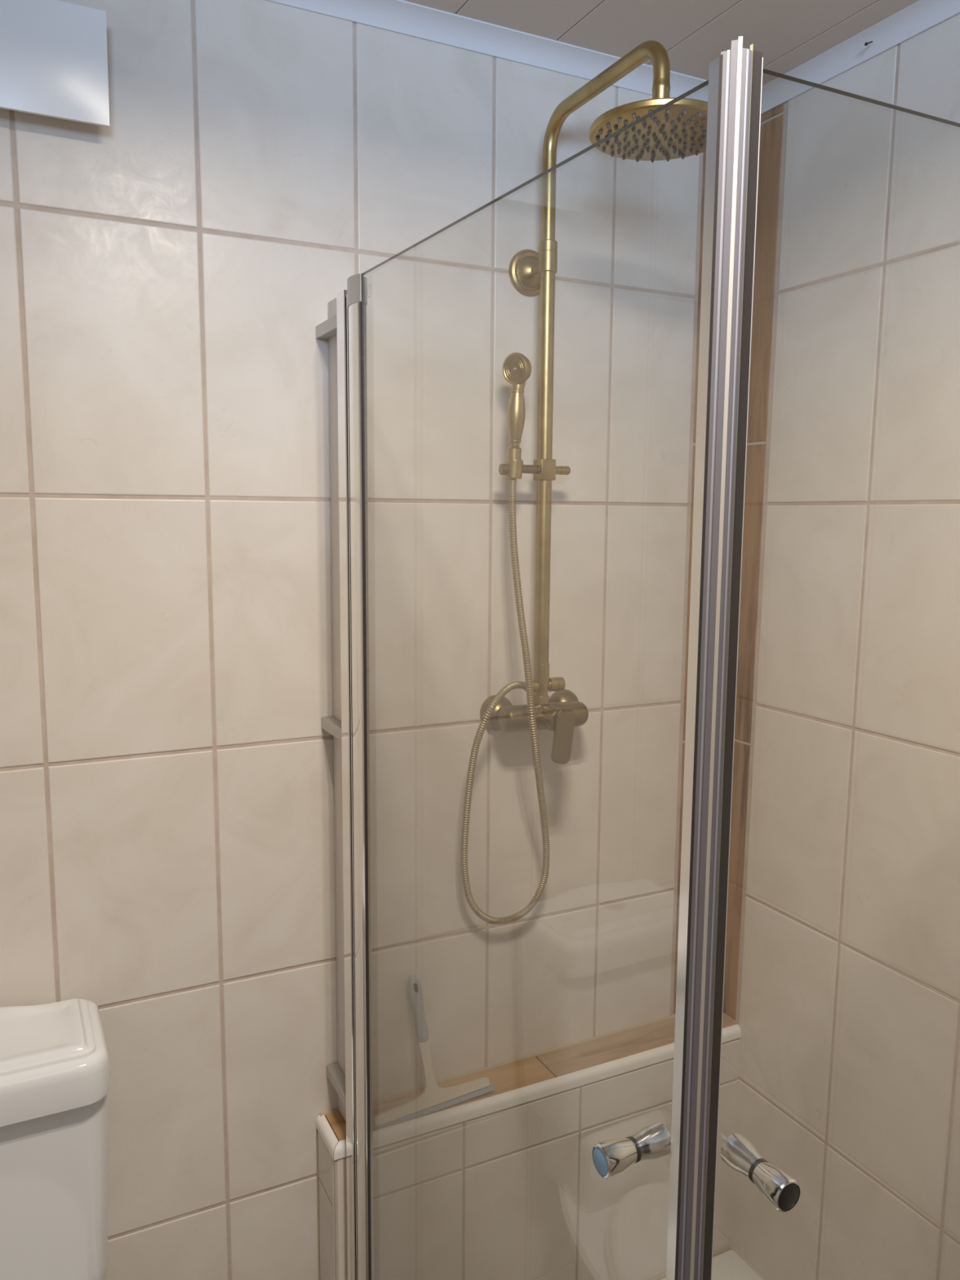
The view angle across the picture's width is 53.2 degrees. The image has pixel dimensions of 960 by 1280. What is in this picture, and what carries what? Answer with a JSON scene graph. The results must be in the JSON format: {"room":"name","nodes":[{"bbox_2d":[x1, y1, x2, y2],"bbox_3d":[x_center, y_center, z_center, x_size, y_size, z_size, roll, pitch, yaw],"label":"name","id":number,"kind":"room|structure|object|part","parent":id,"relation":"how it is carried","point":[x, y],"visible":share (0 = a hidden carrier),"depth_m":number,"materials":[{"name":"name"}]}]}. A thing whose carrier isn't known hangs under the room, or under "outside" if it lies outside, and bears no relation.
{"room":"bathroom","nodes":[
{"label":"bathroom","id":0,"kind":"room"},
{"bbox_2d":[0,0,706,1279],"bbox_3d":[-0.396,0.221,1.644,2.200,2.585,0.101,-3,8,-26],"label":"wall","id":1,"kind":"structure","parent":0,"point":[170,270],"depth_m":1.61,"materials":[{"name":"beige tile"}]},
{"bbox_2d":[0,0,109,127],"bbox_3d":[-0.606,-0.791,1.314,0.176,0.145,0.059,-3,8,-26],"label":"air vent","id":2,"kind":"object","parent":1,"relation":"in","point":[54,55],"visible":1,"depth_m":1.30,"materials":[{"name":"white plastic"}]},
{"bbox_2d":[315,289,358,1279],"bbox_3d":[-0.218,0.409,1.611,0.046,1.914,0.162,-3,8,-26],"label":"support","id":3,"kind":"object","parent":1,"relation":"attached to","point":[341,1074],"visible":0.59,"depth_m":1.56,"materials":[{"name":"white metal"}]},
{"bbox_2d":[346,40,737,1279],"bbox_3d":[-0.002,0.464,1.176,0.073,1.908,0.813,-3,8,-26],"label":"shower door","id":4,"kind":"structure","parent":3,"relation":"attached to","point":[611,1157],"depth_m":0.80,"materials":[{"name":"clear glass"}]},
{"bbox_3d":[0.125,0.473,0.879,0.036,0.030,0.030,-3,8,-26],"label":"knob","id":5,"kind":"part","parent":4,"relation":"part of","materials":[{"name":"silver metal"}]},
{"bbox_2d":[626,1136,641,1163],"bbox_3d":[0.141,0.472,0.887,0.004,0.022,0.022,-3,8,-26],"label":"washer","id":6,"kind":"object","parent":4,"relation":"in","point":[633,1144],"depth_m":0.88,"materials":[{"name":"grey metal"}]},
{"bbox_3d":[0.158,0.470,0.896,0.036,0.030,0.030,-3,8,-26],"label":"knob","id":7,"kind":"part","parent":4,"relation":"part of","materials":[{"name":"silver metal"}]},
{"bbox_2d":[264,0,708,102],"bbox_3d":[-0.401,-0.985,1.404,2.100,0.033,0.036,-3,8,-26],"label":"trim","id":8,"kind":"structure","parent":1,"relation":"attached to","point":[399,16],"depth_m":1.61,"materials":[{"name":"white paint"}]},
{"bbox_2d":[480,688,588,764],"bbox_3d":[0.126,0.159,1.760,0.211,0.106,0.145,-3,8,-26],"label":"shower mixer","id":9,"kind":"object","parent":1,"relation":"attached to","point":[564,711],"visible":0.97,"depth_m":1.71,"materials":[{"name":"gold metal"}]},
{"bbox_3d":[0.148,0.171,1.702,0.050,0.099,0.019,-3,8,-26],"label":"lever","id":10,"kind":"part","parent":9,"relation":"part of","materials":[{"name":"gold metal"}]},
{"bbox_2d":[498,40,707,705],"bbox_3d":[0.191,-0.366,1.535,0.200,1.022,0.478,-3,8,-26],"label":"shower column","id":11,"kind":"structure","parent":1,"relation":"attached to","point":[678,131],"depth_m":1.63,"materials":[{"name":"gold metal"}]},
{"bbox_3d":[0.043,-0.294,1.655,0.016,0.019,0.019,-2,8,-21],"label":"holder knob","id":12,"kind":"part","parent":11,"relation":"part of","materials":[{"name":"gold metal"}]},
{"bbox_2d":[460,478,549,924],"bbox_3d":[0.065,0.130,1.708,0.182,0.831,0.114,-3,8,-26],"label":"shower hose","id":13,"kind":"object","parent":11,"relation":"hanging from","point":[526,685],"visible":1,"depth_m":1.69,"materials":[{"name":"gold metal"}]},
{"bbox_2d":[502,352,531,459],"bbox_3d":[0.066,-0.396,1.640,0.054,0.183,0.035,6,9,35],"label":"shower","id":14,"kind":"object","parent":11,"relation":"on","point":[517,367],"visible":1,"depth_m":1.63,"materials":[{"name":"gold metal"}]},
{"bbox_3d":[0.061,-0.367,1.647,0.031,0.124,0.033,-3,8,-26],"label":"handle","id":15,"kind":"part","parent":14,"relation":"part of","materials":[{"name":"gold metal"}]},
{"bbox_3d":[0.085,-0.299,1.677,0.040,0.015,0.015,-3,8,-26],"label":"holder arm","id":16,"kind":"part","parent":11,"relation":"part of","materials":[{"name":"gold metal"}]},
{"bbox_2d":[524,680,538,692],"bbox_3d":[0.093,0.085,1.739,0.024,0.021,0.021,-3,8,-26],"label":"outlet","id":17,"kind":"object","parent":11,"relation":"attached to","point":[535,683],"depth_m":1.73,"materials":[{"name":"gold metal"}]},
{"bbox_3d":[0.102,-0.651,1.682,0.026,0.026,0.052,-3,8,-26],"label":"bracket arm","id":18,"kind":"part","parent":11,"relation":"part of","materials":[{"name":"gold metal"}]},
{"bbox_3d":[0.135,0.081,1.760,0.038,0.026,0.026,-3,8,-26],"label":"diverter knob","id":19,"kind":"part","parent":11,"relation":"part of","materials":[{"name":"gold metal"}]},
{"bbox_2d":[315,1013,741,1279],"bbox_3d":[0.133,1.160,1.920,0.909,0.660,0.108,-3,8,-26],"label":"wall ledge","id":20,"kind":"object","parent":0,"point":[502,1183],"visible":0.75,"depth_m":1.84,"materials":[{"name":"beige tile"}]},
{"bbox_2d":[372,975,494,1129],"bbox_3d":[-0.097,0.737,1.754,0.240,0.238,0.079,-3,8,-26],"label":"squeegee","id":21,"kind":"object","parent":20,"relation":"on","point":[433,1098],"visible":1,"depth_m":1.74,"materials":[{"name":"beige plastic"}]},
{"bbox_3d":[-0.081,0.845,1.736,0.240,0.030,0.007,-3,8,-26],"label":"rubber blade","id":22,"kind":"part","parent":21,"relation":"part of","materials":[{"name":"grey rubber"}]},
{"bbox_2d":[403,0,919,85],"bbox_3d":[0.189,-0.900,0.267,2.340,0.100,2.800,-3,8,-26],"label":"ceiling","id":23,"kind":"structure","parent":0,"point":[788,34],"depth_m":1.58,"materials":[{"name":"beige paint"}]},
{"bbox_2d":[722,13,959,1279],"bbox_3d":[1.132,0.319,0.961,0.101,2.585,2.700,-3,8,-27],"label":"wall","id":24,"kind":"structure","parent":0,"point":[842,976],"depth_m":1.72,"materials":[{"name":"beige tile"}]},
{"bbox_2d":[689,35,959,1279],"bbox_3d":[0.564,0.488,1.014,0.867,1.910,0.072,-3,8,-26],"label":"shower door","id":25,"kind":"structure","parent":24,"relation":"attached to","point":[780,1189],"depth_m":0.76,"materials":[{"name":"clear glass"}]},
{"bbox_3d":[0.240,0.471,0.870,0.030,0.030,0.035,-3,8,-26],"label":"knob","id":26,"kind":"part","parent":25,"relation":"part of","materials":[{"name":"silver metal"}]},
{"bbox_2d":[748,1158,768,1183],"bbox_3d":[0.248,0.473,0.853,0.022,0.022,0.004,-3,8,-26],"label":"washer","id":27,"kind":"object","parent":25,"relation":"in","point":[757,1167],"depth_m":0.85,"materials":[{"name":"grey metal"}]},
{"bbox_3d":[0.257,0.475,0.837,0.030,0.030,0.035,-3,8,-26],"label":"knob","id":28,"kind":"part","parent":25,"relation":"part of","materials":[{"name":"silver metal"}]},
{"bbox_3d":[0.559,0.492,1.014,0.816,1.892,0.005,-3,8,-26],"label":"glass pane","id":29,"kind":"part","parent":25,"relation":"part of","materials":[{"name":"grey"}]},
{"bbox_2d":[760,0,959,114],"bbox_3d":[1.114,-0.889,0.734,0.036,0.033,2.601,-3,8,-27],"label":"trim","id":30,"kind":"structure","parent":24,"relation":"attached to","point":[922,15],"depth_m":1.63,"materials":[{"name":"white paint"}]},
{"bbox_3d":[0.169,1.713,0.606,2.340,0.100,2.800,-3,8,-26],"label":"floor","id":31,"kind":"structure","parent":0,"visible":0},
{"bbox_2d":[0,998,110,1279],"bbox_3d":[-0.607,1.080,1.198,0.372,0.993,0.694,-3,8,-26],"label":"toilet","id":32,"kind":"object","parent":31,"relation":"on","point":[55,1077],"visible":1,"depth_m":1.35,"materials":[{"name":"white ceramic"}]},
{"bbox_3d":[-0.710,0.600,1.356,0.336,0.084,0.208,-3,8,-26],"label":"lid","id":33,"kind":"part","parent":32,"relation":"part of","materials":[{"name":"white ceramic"}]},
{"bbox_2d":[647,1244,763,1279],"bbox_3d":[0.350,1.472,1.500,0.941,0.151,0.924,-3,8,-26],"label":"shower tray","id":34,"kind":"object","parent":31,"relation":"on","point":[726,1264],"visible":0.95,"depth_m":2.03,"materials":[{"name":"white ceramic"}]}
]}

